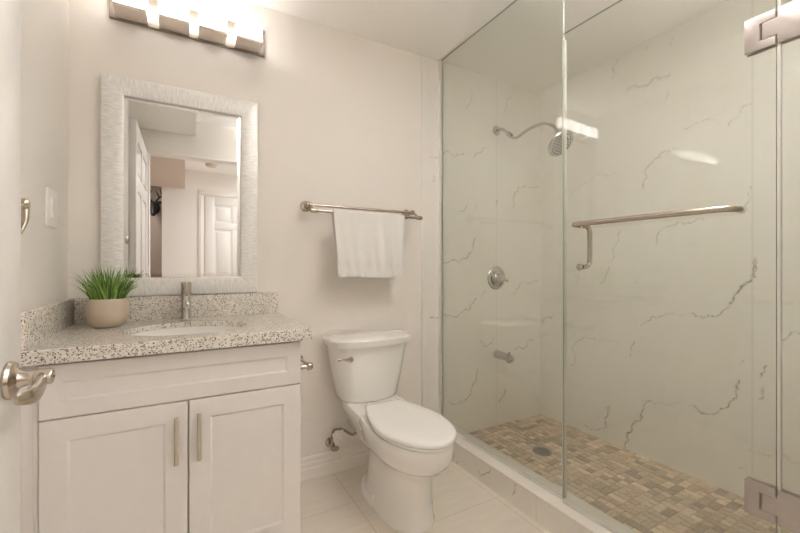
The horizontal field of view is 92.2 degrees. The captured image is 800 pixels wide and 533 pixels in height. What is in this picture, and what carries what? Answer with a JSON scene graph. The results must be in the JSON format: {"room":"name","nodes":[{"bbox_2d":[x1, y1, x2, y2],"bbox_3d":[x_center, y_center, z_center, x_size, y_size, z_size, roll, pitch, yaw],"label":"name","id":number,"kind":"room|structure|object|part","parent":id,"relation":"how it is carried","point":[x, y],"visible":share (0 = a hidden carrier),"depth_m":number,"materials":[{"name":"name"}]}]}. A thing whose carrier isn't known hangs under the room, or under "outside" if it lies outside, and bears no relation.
{"room":"bathroom","nodes":[
{"label":"bathroom","id":0,"kind":"room"},
{"bbox_2d":[21,0,67,311],"bbox_3d":[-0.900,-0.090,0.677,0.100,2.380,2.100,0,0,-29],"label":"wall","id":1,"kind":"structure","parent":0,"point":[44,23],"depth_m":1.26,"materials":[{"name":"paint"}]},
{"bbox_2d":[21,198,30,234],"bbox_3d":[-0.936,-0.114,0.921,0.074,0.120,0.046,0,0,-29],"label":"robe hook","id":2,"kind":"object","parent":1,"relation":"attached to","point":[25,203],"visible":0.49,"depth_m":0.93,"materials":[{"name":"metal"}]},
{"bbox_3d":[-0.911,-0.101,0.925,0.020,0.095,0.035,0,0,-10],"label":"arm","id":3,"kind":"part","parent":2,"relation":"part of","materials":[{"name":"metal"}]},
{"bbox_3d":[-0.937,-0.152,0.922,0.074,0.044,0.044,0,0,-29],"label":"post","id":4,"kind":"part","parent":2,"relation":"part of","materials":[{"name":"metal"}]},
{"bbox_2d":[45,187,57,228],"bbox_3d":[-1.198,-0.200,1.326,0.012,0.130,0.120,0,0,-29],"label":"light switch","id":5,"kind":"object","parent":1,"relation":"attached to","point":[51,197],"visible":1,"depth_m":1.31,"materials":[{"name":"plastic"}]},
{"bbox_2d":[68,0,420,457],"bbox_3d":[-0.127,-0.090,2.255,2.789,2.380,0.100,0,0,-29],"label":"wall","id":6,"kind":"structure","parent":0,"point":[339,112],"depth_m":1.99,"materials":[{"name":"paint"}]},
{"bbox_2d":[74,292,277,323],"bbox_3d":[-0.953,0.179,1.723,0.786,0.102,0.020,0,0,-29],"label":"backsplash","id":7,"kind":"structure","parent":6,"relation":"attached to","point":[142,308],"depth_m":1.74,"materials":[{"name":"stone"}]},
{"bbox_2d":[100,72,257,295],"bbox_3d":[-0.956,-0.332,1.717,0.607,0.913,0.028,0,0,-29],"label":"wall mirror","id":8,"kind":"object","parent":6,"relation":"attached to","point":[179,166],"visible":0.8,"depth_m":1.70,"materials":[{"name":"silver metal"}]},
{"bbox_3d":[-0.960,-0.332,1.724,0.459,0.765,0.012,0,0,-29],"label":"glass","id":9,"kind":"part","parent":8,"relation":"part of","materials":[{"name":"white mirror"}]},
{"bbox_2d":[109,0,264,57],"bbox_3d":[-0.908,-1.089,1.694,0.612,0.123,0.115,0,0,-29],"label":"vanity light","id":10,"kind":"object","parent":6,"relation":"attached to","point":[174,17],"visible":1,"depth_m":1.67,"materials":[{"name":"glass"}]},
{"bbox_2d":[112,1,147,24],"bbox_3d":[-1.102,-1.037,1.575,0.113,0.012,0.098,0,0,-29],"label":"shade","id":11,"kind":"object","parent":10,"relation":"on","point":[130,12],"depth_m":1.57,"materials":[{"name":"glass"}]},
{"bbox_3d":[-1.102,-1.083,1.576,0.111,0.078,0.095,0,0,-29],"label":"lamp shade","id":12,"kind":"part","parent":10,"relation":"part of","materials":[{"name":"white glass"}]},
{"bbox_2d":[158,13,188,35],"bbox_3d":[-0.969,-1.037,1.650,0.113,0.012,0.098,0,0,-29],"label":"shade","id":13,"kind":"object","parent":10,"relation":"on","point":[171,23],"depth_m":1.64,"materials":[{"name":"glass"}]},
{"bbox_3d":[-0.969,-1.083,1.651,0.111,0.078,0.095,0,0,-29],"label":"lamp shade","id":14,"kind":"part","parent":10,"relation":"part of","materials":[{"name":"white glass"}]},
{"bbox_2d":[198,25,226,44],"bbox_3d":[-0.839,-1.037,1.722,0.113,0.012,0.098,0,0,-29],"label":"shade","id":15,"kind":"object","parent":10,"relation":"on","point":[210,34],"depth_m":1.71,"materials":[{"name":"glass"}]},
{"bbox_3d":[-0.840,-1.083,1.723,0.111,0.078,0.095,0,0,-29],"label":"lamp shade","id":16,"kind":"part","parent":10,"relation":"part of","materials":[{"name":"white glass"}]},
{"bbox_2d":[234,35,262,53],"bbox_3d":[-0.708,-1.037,1.796,0.113,0.012,0.098,0,0,-29],"label":"shade","id":17,"kind":"object","parent":10,"relation":"on","point":[250,44],"depth_m":1.79,"materials":[{"name":"glass"}]},
{"bbox_3d":[-0.708,-1.083,1.796,0.111,0.078,0.095,0,0,-29],"label":"lamp shade","id":18,"kind":"part","parent":10,"relation":"part of","materials":[{"name":"white glass"}]},
{"bbox_2d":[301,443,367,481],"bbox_3d":[-0.247,1.044,2.119,0.883,0.112,0.019,0,0,-29],"label":"baseboard","id":19,"kind":"structure","parent":6,"relation":"attached to","point":[318,465],"depth_m":2.05,"materials":[{"name":"white paint"}]},
{"bbox_2d":[325,428,355,451],"bbox_3d":[-0.304,0.845,2.038,0.158,0.242,0.106,0,0,-29],"label":"water supply valve","id":20,"kind":"object","parent":6,"relation":"attached to","point":[338,436],"visible":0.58,"depth_m":2.01,"materials":[{"name":"silver metal"}]},
{"bbox_3d":[-0.341,0.940,1.995,0.044,0.026,0.034,0,0,-29],"label":"valve handle","id":21,"kind":"part","parent":20,"relation":"part of","materials":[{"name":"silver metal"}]},
{"bbox_2d":[300,201,422,219],"bbox_3d":[-0.189,-0.299,2.070,0.656,0.078,0.162,0,0,-29],"label":"towel bar","id":22,"kind":"object","parent":6,"relation":"attached to","point":[305,206],"visible":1,"depth_m":2.02,"materials":[{"name":"silver metal"}]},
{"bbox_2d":[332,210,404,277],"bbox_3d":[-0.154,-0.111,2.004,0.406,0.342,0.045,0,0,-29],"label":"hand towel","id":23,"kind":"object","parent":22,"relation":"hanging from","point":[366,244],"visible":1,"depth_m":1.99,"materials":[{"name":"fabric"}]},
{"bbox_2d":[421,55,422,405],"bbox_3d":[0.135,-0.090,2.337,0.004,2.380,0.012,0,0,-29],"label":"trim","id":24,"kind":"structure","parent":6,"relation":"attached to","point":[422,55],"depth_m":2.33,"materials":[{"name":"white paint"}]},
{"bbox_2d":[423,56,539,432],"bbox_3d":[0.583,-0.090,2.588,1.024,2.380,0.010,0,0,-29],"label":"wall tile","id":25,"kind":"structure","parent":6,"relation":"attached to","point":[491,182],"depth_m":2.55,"materials":[{"name":"tile"}]},
{"bbox_2d":[487,266,508,289],"bbox_3d":[0.670,0.078,2.597,0.160,0.160,0.058,0,0,-29],"label":"shower valve","id":26,"kind":"object","parent":25,"relation":"attached to","point":[496,279],"visible":1,"depth_m":2.60,"materials":[{"name":"silver metal"}]},
{"bbox_3d":[0.679,0.078,2.599,0.110,0.092,0.052,0,0,-29],"label":"handle","id":27,"kind":"part","parent":26,"relation":"part of","materials":[{"name":"silver metal"}]},
{"bbox_2d":[493,350,513,362],"bbox_3d":[0.691,0.595,2.559,0.055,0.069,0.146,0,0,-29],"label":"tub spout","id":28,"kind":"object","parent":25,"relation":"attached to","point":[508,358],"visible":1,"depth_m":2.54,"materials":[{"name":"silver metal"}]},
{"bbox_2d":[493,122,572,156],"bbox_3d":[0.795,-0.795,2.373,0.160,0.324,0.572,0,0,-29],"label":"shower","id":29,"kind":"object","parent":25,"relation":"attached to","point":[555,145],"visible":0.86,"depth_m":2.19,"materials":[{"name":"silver metal"}]},
{"bbox_3d":[0.781,-0.844,2.399,0.019,0.183,0.492,0,0,-29],"label":"arm","id":30,"kind":"part","parent":29,"relation":"part of","materials":[{"name":"silver metal"}]},
{"bbox_3d":[0.911,-0.688,2.166,0.125,0.094,0.086,0,0,-29],"label":"nozzle plate","id":31,"kind":"part","parent":29,"relation":"part of","materials":[{"name":"silver metal"}]},
{"bbox_2d":[301,461,550,532],"bbox_3d":[-0.140,1.140,1.085,1.825,0.080,2.130,0,0,-29],"label":"floor","id":32,"kind":"structure","parent":0,"point":[335,502],"depth_m":1.75,"materials":[{"name":"beige tile"}]},
{"bbox_2d":[21,341,300,532],"bbox_3d":[-0.836,0.686,1.468,0.782,0.828,0.575,0,0,-29],"label":"vanity cabinet","id":33,"kind":"object","parent":32,"relation":"on","point":[208,440],"visible":0.81,"depth_m":1.22,"materials":[{"name":"paint"}]},
{"bbox_3d":[-0.856,0.717,1.173,0.366,0.557,0.020,0,0,-29],"label":"door","id":34,"kind":"part","parent":33,"relation":"part of","materials":[{"name":"paint"}]},
{"bbox_2d":[21,292,311,366],"bbox_3d":[-0.822,0.200,1.479,0.815,0.143,0.574,0,0,-29],"label":"countertop","id":35,"kind":"structure","parent":33,"relation":"on","point":[57,332],"depth_m":1.37,"materials":[{"name":"stone"}]},
{"bbox_2d":[69,264,144,327],"bbox_3d":[-1.108,0.110,1.466,0.269,0.239,0.259,0,0,-29],"label":"potted grass","id":36,"kind":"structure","parent":35,"relation":"on","point":[107,305],"depth_m":1.42,"materials":[{"name":"plant"}]},
{"bbox_2d":[84,297,129,327],"bbox_3d":[-1.112,0.176,1.466,0.140,0.108,0.140,0,0,-29],"label":"pot","id":37,"kind":"object","parent":35,"relation":"on","point":[100,312],"depth_m":1.42,"materials":[{"name":"ceramic"}]},
{"bbox_2d":[132,326,239,335],"bbox_3d":[-0.797,0.331,1.450,0.441,0.160,0.360,0,0,-29],"label":"sink basin","id":38,"kind":"object","parent":35,"relation":"in","point":[200,329],"visible":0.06,"depth_m":1.59,"materials":[{"name":"ceramic"}]},
{"bbox_2d":[180,282,192,320],"bbox_3d":[-0.896,0.148,1.611,0.049,0.163,0.164,0,0,-29],"label":"sink faucet","id":39,"kind":"object","parent":35,"relation":"on","point":[185,286],"visible":1,"depth_m":1.63,"materials":[{"name":"silver metal"}]},
{"bbox_3d":[-0.884,0.160,1.589,0.021,0.033,0.114,0,0,-29],"label":"spout","id":40,"kind":"part","parent":39,"relation":"part of","materials":[{"name":"silver metal"}]},
{"bbox_3d":[-0.921,0.096,1.656,0.040,0.058,0.063,0,0,-29],"label":"lever","id":41,"kind":"part","parent":39,"relation":"part of","materials":[{"name":"silver metal"}]},
{"bbox_3d":[-0.695,0.357,1.263,0.734,0.154,0.020,0,0,-29],"label":"drawer","id":42,"kind":"part","parent":33,"relation":"part of","materials":[{"name":"paint"}]},
{"bbox_3d":[-0.713,0.554,1.226,0.012,0.152,0.031,0,0,-29],"label":"pull handle","id":43,"kind":"part","parent":33,"relation":"part of","materials":[{"name":"metal"}]},
{"bbox_3d":[-0.656,0.554,1.257,0.012,0.152,0.031,0,0,-29],"label":"pull handle","id":44,"kind":"part","parent":33,"relation":"part of","materials":[{"name":"metal"}]},
{"bbox_3d":[-0.534,0.717,1.353,0.365,0.557,0.020,0,0,-29],"label":"door","id":45,"kind":"part","parent":33,"relation":"part of","materials":[{"name":"paint"}]},
{"bbox_2d":[301,355,312,369],"bbox_3d":[-0.428,0.405,1.619,0.079,0.052,0.207,0,0,-29],"label":"toilet paper holder","id":46,"kind":"object","parent":33,"relation":"attached to","point":[306,365],"visible":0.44,"depth_m":1.55,"materials":[{"name":"silver metal"}]},
{"bbox_3d":[-0.390,0.405,1.552,0.079,0.052,0.052,0,0,-29],"label":"post","id":47,"kind":"part","parent":46,"relation":"part of","materials":[{"name":"silver metal"}]},
{"bbox_2d":[323,329,455,532],"bbox_3d":[-0.018,0.729,1.786,0.462,0.742,0.781,0,0,-29],"label":"toilet","id":48,"kind":"object","parent":32,"relation":"on","point":[409,444],"visible":1,"depth_m":1.70,"materials":[{"name":"ceramic"}]},
{"bbox_3d":[-0.265,0.458,1.874,0.090,0.032,0.029,0,0,-29],"label":"flush lever","id":49,"kind":"part","parent":48,"relation":"part of","materials":[{"name":"silver metal"}]},
{"bbox_3d":[-0.161,0.551,2.043,0.414,0.290,0.191,0,0,-29],"label":"tank","id":50,"kind":"part","parent":48,"relation":"part of","materials":[{"name":"ceramic"}]},
{"bbox_3d":[-0.153,0.382,2.029,0.462,0.048,0.224,0,0,-29],"label":"tank lid","id":51,"kind":"part","parent":48,"relation":"part of","materials":[{"name":"ceramic"}]},
{"bbox_3d":[0.040,0.668,1.665,0.318,0.021,0.514,0,0,-29],"label":"seat lid","id":52,"kind":"part","parent":48,"relation":"part of","materials":[{"name":"plastic"}]},
{"bbox_3d":[0.039,0.689,1.666,0.308,0.013,0.506,0,0,-29],"label":"seat","id":53,"kind":"part","parent":48,"relation":"part of","materials":[{"name":"plastic"}]},
{"bbox_2d":[245,0,728,92],"bbox_3d":[0.318,-1.320,1.357,2.889,0.080,2.100,0,0,-29],"label":"ceiling","id":54,"kind":"structure","parent":0,"point":[522,46],"depth_m":2.06,"materials":[{"name":"paint"}]},
{"bbox_2d":[469,414,792,532],"bbox_3d":[1.123,1.116,1.818,0.834,0.068,1.858,0,0,-29],"label":"floor","id":55,"kind":"structure","parent":0,"point":[645,495],"depth_m":1.93,"materials":[{"name":"tile"}]},
{"bbox_2d":[532,447,551,455],"bbox_3d":[0.831,1.082,2.252,0.108,0.004,0.108,0,0,-29],"label":"floor drain","id":56,"kind":"object","parent":55,"relation":"on","point":[542,451],"visible":1,"depth_m":2.25,"materials":[{"name":"metal"}]},
{"bbox_2d":[540,0,799,497],"bbox_3d":[1.528,-0.090,2.040,0.090,2.380,1.870,0,0,-29],"label":"wall","id":57,"kind":"structure","parent":0,"point":[671,321],"depth_m":2.02,"materials":[{"name":"stone"}]},
{"bbox_3d":[0.844,-0.090,0.518,2.789,2.380,0.120,0,0,-29],"label":"wall","id":58,"kind":"structure","parent":0,"visible":0},
{"bbox_2d":[0,0,54,532],"bbox_3d":[-0.495,0.071,0.357,0.098,2.033,0.877,0,0,-29],"label":"door","id":59,"kind":"structure","parent":58,"relation":"in","point":[12,378],"depth_m":0.68,"materials":[{"name":"paint"}]},
{"bbox_3d":[-0.640,0.200,0.652,0.063,0.067,0.153,0,0,-29],"label":"handle","id":60,"kind":"part","parent":59,"relation":"part of","materials":[{"name":"silver metal"}]},
{"bbox_3d":[0.707,1.045,1.585,0.119,0.111,1.858,0,0,-29],"label":"curb","id":61,"kind":"object","parent":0,"visible":0},
{"bbox_2d":[453,444,590,532],"bbox_3d":[0.650,1.044,1.554,0.011,0.111,1.858,0,0,-29],"label":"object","id":62,"kind":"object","parent":61,"relation":"attached to","point":[549,518],"depth_m":1.75,"materials":[{"name":"stone"}]},
{"bbox_2d":[453,424,636,532],"bbox_3d":[0.701,0.984,1.582,0.140,0.011,1.858,0,0,-29],"label":"shower curb","id":63,"kind":"object","parent":61,"relation":"on","point":[525,483],"depth_m":1.69,"materials":[{"name":"stone"}]},
{"bbox_2d":[438,0,566,499],"bbox_3d":[0.469,-0.150,1.999,0.023,2.257,0.906,0,0,-29],"label":"glass panel","id":64,"kind":"object","parent":63,"relation":"on","point":[440,62],"visible":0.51,"depth_m":1.61,"materials":[{"name":"glass"}]},
{"bbox_3d":[0.470,-0.151,2.000,0.010,2.250,0.890,0,0,-29],"label":"glass","id":65,"kind":"part","parent":64,"relation":"part of","materials":[{"name":"clear glass"}]},
{"bbox_2d":[563,0,799,532],"bbox_3d":[0.859,0.007,1.280,0.143,1.938,0.722,0,0,-31],"label":"shower door","id":66,"kind":"structure","parent":63,"relation":"on","point":[761,32],"depth_m":1.06,"materials":[{"name":"clear glass"}]},
{"bbox_3d":[0.749,-0.080,1.545,0.062,0.183,0.019,0,0,-31],"label":"pull handle","id":67,"kind":"part","parent":66,"relation":"part of","materials":[{"name":"silver metal"}]},
{"bbox_2d":[735,205,746,213],"bbox_3d":[0.966,-0.162,1.092,0.005,0.026,0.026,0,0,-31],"label":"washer","id":68,"kind":"object","parent":66,"relation":"in","point":[744,208],"depth_m":1.08,"materials":[{"name":"silver metal"}]},
{"bbox_3d":[0.987,0.642,1.055,0.006,0.094,0.064,0,0,-31],"label":"hinge plate","id":69,"kind":"part","parent":66,"relation":"part of","materials":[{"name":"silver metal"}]},
{"bbox_3d":[0.987,-0.641,1.055,0.006,0.094,0.064,0,0,-31],"label":"hinge plate","id":70,"kind":"part","parent":66,"relation":"part of","materials":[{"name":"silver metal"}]},
{"bbox_3d":[1.002,0.642,1.064,0.006,0.094,0.064,0,0,-31],"label":"hinge plate","id":71,"kind":"part","parent":66,"relation":"part of","materials":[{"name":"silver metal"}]},
{"bbox_3d":[1.002,-0.641,1.064,0.006,0.094,0.064,0,0,-31],"label":"hinge plate","id":72,"kind":"part","parent":66,"relation":"part of","materials":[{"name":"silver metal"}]},
{"bbox_2d":[779,0,781,532],"bbox_3d":[1.085,-0.150,0.900,0.020,2.257,0.292,0,0,-29],"label":"glass panel","id":73,"kind":"object","parent":63,"relation":"on","point":[780,1],"visible":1,"depth_m":1.02,"materials":[{"name":"glass"}]}
]}

